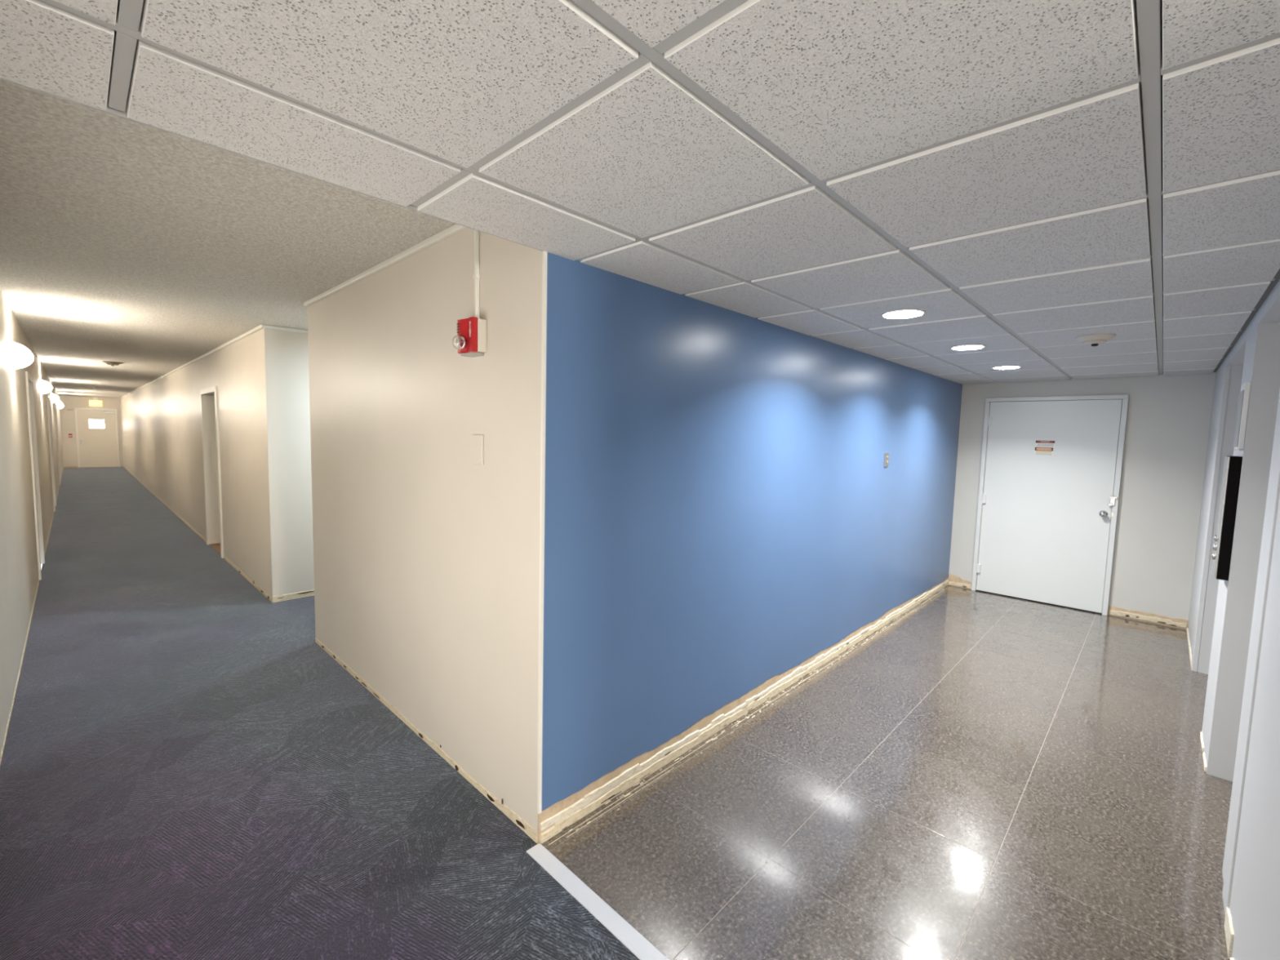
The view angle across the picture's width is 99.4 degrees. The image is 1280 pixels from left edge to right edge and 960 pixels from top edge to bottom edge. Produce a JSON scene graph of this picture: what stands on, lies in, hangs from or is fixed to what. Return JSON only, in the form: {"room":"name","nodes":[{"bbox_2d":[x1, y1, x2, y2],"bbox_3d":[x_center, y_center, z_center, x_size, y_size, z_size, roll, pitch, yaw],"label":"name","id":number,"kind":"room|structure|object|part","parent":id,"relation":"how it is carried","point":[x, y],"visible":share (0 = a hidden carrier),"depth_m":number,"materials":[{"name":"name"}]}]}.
{"room":"building corridor","nodes":[
{"label":"building corridor","id":0,"kind":"room"},
{"bbox_2d":[0,288,63,764],"bbox_3d":[-7.740,-0.394,6.816,33.360,2.450,0.304,6,6,44],"label":"wall","id":1,"kind":"structure","parent":0,"point":[19,565],"depth_m":3.89,"materials":[{"name":"beige paint"}]},
{"bbox_2d":[9,342,33,368],"bbox_3d":[-4.655,-0.933,4.092,0.152,0.190,0.110,6,6,44],"label":"wall lamp","id":2,"kind":"object","parent":1,"relation":"attached to","point":[21,357],"visible":1,"depth_m":4.04,"materials":[{"name":"white glass"}]},
{"bbox_3d":[-4.689,-0.931,4.057,0.124,0.160,0.012,6,6,44],"label":"plate","id":3,"kind":"part","parent":2,"relation":"part of","materials":[{"name":"silver metal"}]},
{"bbox_3d":[-4.703,-0.938,4.146,0.008,0.190,0.098,6,6,44],"label":"shade panel","id":4,"kind":"part","parent":2,"relation":"part of","materials":[{"name":"white glass"}]},
{"bbox_2d":[25,371,44,580],"bbox_3d":[-6.338,-0.058,5.590,0.990,2.050,0.176,6,6,44],"label":"door","id":5,"kind":"structure","parent":1,"relation":"in","point":[28,378],"depth_m":5.87,"materials":[{"name":"paint"}]},
{"bbox_2d":[40,380,52,393],"bbox_3d":[-8.493,-1.328,7.770,0.152,0.190,0.110,6,6,44],"label":"wall lamp","id":6,"kind":"object","parent":1,"relation":"attached to","point":[46,387],"visible":1,"depth_m":7.71,"materials":[{"name":"white glass"}]},
{"bbox_2d":[46,393,56,511],"bbox_3d":[-10.622,-0.499,9.695,0.990,2.050,0.176,6,6,44],"label":"door","id":7,"kind":"structure","parent":1,"relation":"in","point":[47,394],"depth_m":9.50,"materials":[{"name":"paint"}]},
{"bbox_2d":[51,393,58,402],"bbox_3d":[-12.417,-1.732,11.531,0.152,0.190,0.110,6,6,44],"label":"wall lamp","id":8,"kind":"object","parent":1,"relation":"attached to","point":[55,398],"visible":0.96,"depth_m":11.47,"materials":[{"name":"white glass"}]},
{"bbox_2d":[54,402,61,484],"bbox_3d":[-14.798,-0.930,13.697,0.990,2.050,0.176,6,6,44],"label":"door","id":9,"kind":"structure","parent":1,"relation":"in","point":[55,409],"depth_m":13.47,"materials":[{"name":"paint"}]},
{"bbox_2d":[56,400,62,407],"bbox_3d":[-16.160,-2.118,15.119,0.152,0.190,0.110,6,6,44],"label":"wall lamp","id":10,"kind":"object","parent":1,"relation":"attached to","point":[59,403],"visible":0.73,"depth_m":15.06,"materials":[{"name":"white glass"}]},
{"bbox_2d":[58,395,123,467],"bbox_3d":[-19.097,-1.664,18.926,0.104,2.450,1.675,6,6,44],"label":"wall","id":11,"kind":"structure","parent":0,"point":[68,420],"depth_m":18.57,"materials":[{"name":"beige paint"}]},
{"bbox_2d":[75,407,119,467],"bbox_3d":[-18.938,-1.468,18.975,0.095,2.060,1.040,6,6,44],"label":"door","id":12,"kind":"structure","parent":11,"relation":"in","point":[96,428],"depth_m":18.98,"materials":[{"name":"paint"}]},
{"bbox_3d":[-18.950,-1.956,18.945,0.005,0.305,0.380,6,6,44],"label":"pane","id":13,"kind":"part","parent":12,"relation":"part of","materials":[{"name":"white glass"}]},
{"bbox_2d":[0,79,455,398],"bbox_3d":[-9.003,-2.056,11.116,25.360,0.100,4.875,6,6,44],"label":"ceiling","id":14,"kind":"structure","parent":0,"point":[148,250],"depth_m":2.56,"materials":[{"name":"paint"}]},
{"bbox_2d":[88,396,102,406],"bbox_3d":[-18.904,-2.722,18.856,0.042,0.320,0.320,6,6,44],"label":"exit sign","id":15,"kind":"object","parent":14,"relation":"hanging from","point":[95,402],"visible":1,"depth_m":18.84,"materials":[{"name":"beige plastic"}]},
{"bbox_2d":[101,360,123,365],"bbox_3d":[-7.620,-1.676,7.846,0.230,0.056,0.230,6,6,44],"label":"smoke detector","id":16,"kind":"object","parent":14,"relation":"attached to","point":[108,362],"visible":1,"depth_m":7.80,"materials":[{"name":"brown plastic"}]},
{"bbox_2d":[0,466,639,959],"bbox_3d":[-6.080,0.780,8.601,33.260,0.103,4.475,6,6,44],"label":"floor","id":17,"kind":"structure","parent":0,"point":[186,773],"depth_m":2.30,"materials":[{"name":"carpet"}]},
{"bbox_2d":[526,843,668,959],"bbox_3d":[0.280,1.483,1.412,1.916,0.026,0.062,6,6,44],"label":"threshold strip","id":18,"kind":"object","parent":17,"relation":"on","point":[622,930],"visible":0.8,"depth_m":1.81,"materials":[{"name":"silver metal"}]},
{"bbox_2d":[120,227,962,844],"bbox_3d":[-7.541,-0.875,12.759,25.372,2.450,5.632,6,6,44],"label":"wall","id":19,"kind":"structure","parent":0,"point":[679,509],"depth_m":2.73,"materials":[{"name":"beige paint"}]},
{"bbox_2d":[118,324,262,399],"bbox_3d":[-10.892,-2.098,11.988,21.230,0.050,0.036,6,6,44],"label":"trim","id":20,"kind":"structure","parent":19,"relation":"attached to","point":[259,327],"depth_m":6.43,"materials":[{"name":"paint"}]},
{"bbox_2d":[200,386,223,558],"bbox_3d":[-5.247,-0.113,6.838,1.100,2.050,0.256,6,6,44],"label":"door","id":21,"kind":"structure","parent":19,"relation":"in","point":[208,397],"depth_m":7.10,"materials":[{"name":"paint"}]},
{"bbox_3d":[-5.266,0.893,6.926,0.960,0.029,0.236,6,6,44],"label":"sill","id":22,"kind":"part","parent":21,"relation":"part of","materials":[{"name":"brown wood"}]},
{"bbox_2d":[261,324,307,333],"bbox_3d":[-2.196,-1.384,5.739,0.022,0.028,3.022,6,6,44],"label":"trim","id":23,"kind":"structure","parent":19,"relation":"attached to","point":[263,326],"depth_m":4.76,"materials":[{"name":"paint"}]},
{"bbox_2d":[303,223,466,306],"bbox_3d":[-1.345,-1.126,2.847,2.776,0.028,0.022,6,6,44],"label":"trim","id":24,"kind":"structure","parent":19,"relation":"attached to","point":[455,228],"depth_m":2.75,"materials":[{"name":"paint"}]},
{"bbox_2d":[452,316,486,357],"bbox_3d":[-0.702,-0.581,2.199,0.122,0.147,0.108,6,6,44],"label":"fire alarm","id":25,"kind":"object","parent":19,"relation":"attached to","point":[470,340],"visible":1,"depth_m":2.18,"materials":[{"name":"red plastic"}]},
{"bbox_2d":[473,230,479,318],"bbox_3d":[-0.666,-0.846,2.212,0.026,0.390,0.018,6,6,44],"label":"conduit","id":26,"kind":"object","parent":19,"relation":"attached to","point":[477,233],"visible":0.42,"depth_m":2.21,"materials":[{"name":"metal"}]},
{"bbox_2d":[472,435,483,465],"bbox_3d":[-0.678,-0.127,2.270,0.078,0.124,0.011,6,6,44],"label":"blank cover plate","id":27,"kind":"object","parent":19,"relation":"attached to","point":[477,440],"visible":1,"depth_m":2.26,"materials":[{"name":"beige paint"}]},
{"bbox_2d":[884,452,888,466],"bbox_3d":[2.007,-0.164,4.414,0.015,0.116,0.080,6,6,44],"label":"plate","id":28,"kind":"object","parent":19,"relation":"attached to","point":[886,454],"visible":1,"depth_m":4.40,"materials":[{"name":"silver metal"}]},
{"bbox_2d":[0,0,1279,384],"bbox_3d":[3.878,-0.735,0.526,8.002,0.294,7.400,6,6,44],"label":"ceiling","id":29,"kind":"structure","parent":0,"point":[1031,178],"depth_m":1.15,"materials":[{"name":"grey"}]},
{"bbox_2d":[880,308,925,319],"bbox_3d":[1.310,-0.824,2.705,0.200,0.013,0.200,6,6,44],"label":"recessed light","id":30,"kind":"object","parent":29,"relation":"in","point":[901,313],"visible":1,"depth_m":2.67,"materials":[{"name":"white plastic"}]},
{"bbox_2d":[950,344,985,350],"bbox_3d":[2.170,-0.875,3.597,0.200,0.013,0.200,6,6,44],"label":"recessed light","id":31,"kind":"object","parent":29,"relation":"in","point":[964,347],"visible":1,"depth_m":3.56,"materials":[{"name":"white plastic"}]},
{"bbox_2d":[991,365,1021,368],"bbox_3d":[3.026,-0.927,4.485,0.200,0.013,0.200,6,6,44],"label":"recessed light","id":32,"kind":"object","parent":29,"relation":"in","point":[998,366],"visible":1,"depth_m":4.44,"materials":[{"name":"white plastic"}]},
{"bbox_2d":[1075,333,1115,346],"bbox_3d":[2.639,-0.805,3.149,0.180,0.056,0.180,6,6,44],"label":"smoke detector","id":33,"kind":"object","parent":29,"relation":"attached to","point":[1093,340],"visible":1,"depth_m":3.11,"materials":[{"name":"beige plastic"}]},
{"bbox_2d":[540,585,1232,959],"bbox_3d":[2.309,1.418,3.342,2.213,0.101,5.545,6,6,44],"label":"floor","id":34,"kind":"structure","parent":0,"point":[983,775],"depth_m":2.33,"materials":[{"name":"grey"}]},
{"bbox_2d":[568,589,942,831],"bbox_3d":[1.521,1.292,4.014,0.066,0.003,5.174,6,6,44],"label":"crumbs","id":35,"kind":"object","parent":34,"relation":"on","point":[942,589],"visible":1,"depth_m":3.00,"materials":[{"name":"beige"}]},
{"bbox_2d":[948,355,1215,629],"bbox_3d":[4.229,0.025,5.311,2.013,2.450,0.132,6,6,44],"label":"wall","id":36,"kind":"structure","parent":0,"point":[1167,425],"depth_m":4.91,"materials":[{"name":"grey paint"}]},
{"bbox_2d":[971,394,1128,615],"bbox_3d":[4.005,0.208,5.396,1.120,2.060,0.097,6,6,44],"label":"door","id":37,"kind":"structure","parent":36,"relation":"in","point":[1042,534],"depth_m":5.37,"materials":[{"name":"paint"}]},
{"bbox_2d":[1034,446,1053,455],"bbox_3d":[4.008,-0.285,5.389,0.152,0.082,0.004,6,6,44],"label":"warning sign","id":38,"kind":"object","parent":37,"relation":"attached to","point":[1037,451],"visible":1,"depth_m":5.39,"materials":[{"name":"white plastic"}]},
{"bbox_2d":[1035,440,1055,446],"bbox_3d":[4.013,-0.362,5.380,0.158,0.062,0.004,6,6,44],"label":"sign","id":39,"kind":"object","parent":37,"relation":"attached to","point":[1037,442],"visible":1,"depth_m":5.38,"materials":[{"name":"white"}]},
{"bbox_3d":[4.326,0.318,5.073,0.060,0.060,0.069,6,6,44],"label":"knob","id":40,"kind":"part","parent":37,"relation":"part of","materials":[{"name":"silver metal"}]},
{"bbox_2d":[1186,279,1279,959],"bbox_3d":[3.162,0.228,2.506,0.608,2.450,5.625,6,6,44],"label":"wall","id":41,"kind":"structure","parent":0,"point":[1233,630],"depth_m":2.47,"materials":[{"name":"white paint"}]},
{"bbox_3d":[4.032,0.288,3.839,0.026,2.155,0.155,6,6,44],"label":"corner casing","id":42,"kind":"part","parent":41,"relation":"part of","materials":[{"name":"white paint"}]},
{"bbox_2d":[1211,455,1242,580],"bbox_3d":[2.851,0.179,2.647,0.056,0.590,0.200,6,6,44],"label":"station","id":43,"kind":"object","parent":41,"relation":"attached to","point":[1222,548],"visible":1,"depth_m":2.58,"materials":[{"name":"black plastic"}]},
{"bbox_3d":[2.841,0.178,2.656,0.006,0.584,0.196,6,6,44],"label":"plate","id":44,"kind":"part","parent":43,"relation":"part of","materials":[{"name":"silver metal"}]},
{"bbox_2d":[1233,382,1251,448],"bbox_3d":[2.876,-0.303,2.595,0.022,0.310,0.200,6,6,44],"label":"box","id":45,"kind":"object","parent":41,"relation":"attached to","point":[1244,395],"visible":1,"depth_m":2.53,"materials":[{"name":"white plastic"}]},
{"bbox_3d":[2.869,-0.291,2.602,0.004,0.265,0.184,6,6,44],"label":"plate","id":46,"kind":"part","parent":45,"relation":"part of","materials":[{"name":"grey"}]},
{"bbox_3d":[2.045,0.370,1.775,0.026,2.080,0.202,6,6,44],"label":"corner casing","id":47,"kind":"part","parent":41,"relation":"part of","materials":[{"name":"white paint"}]}
]}

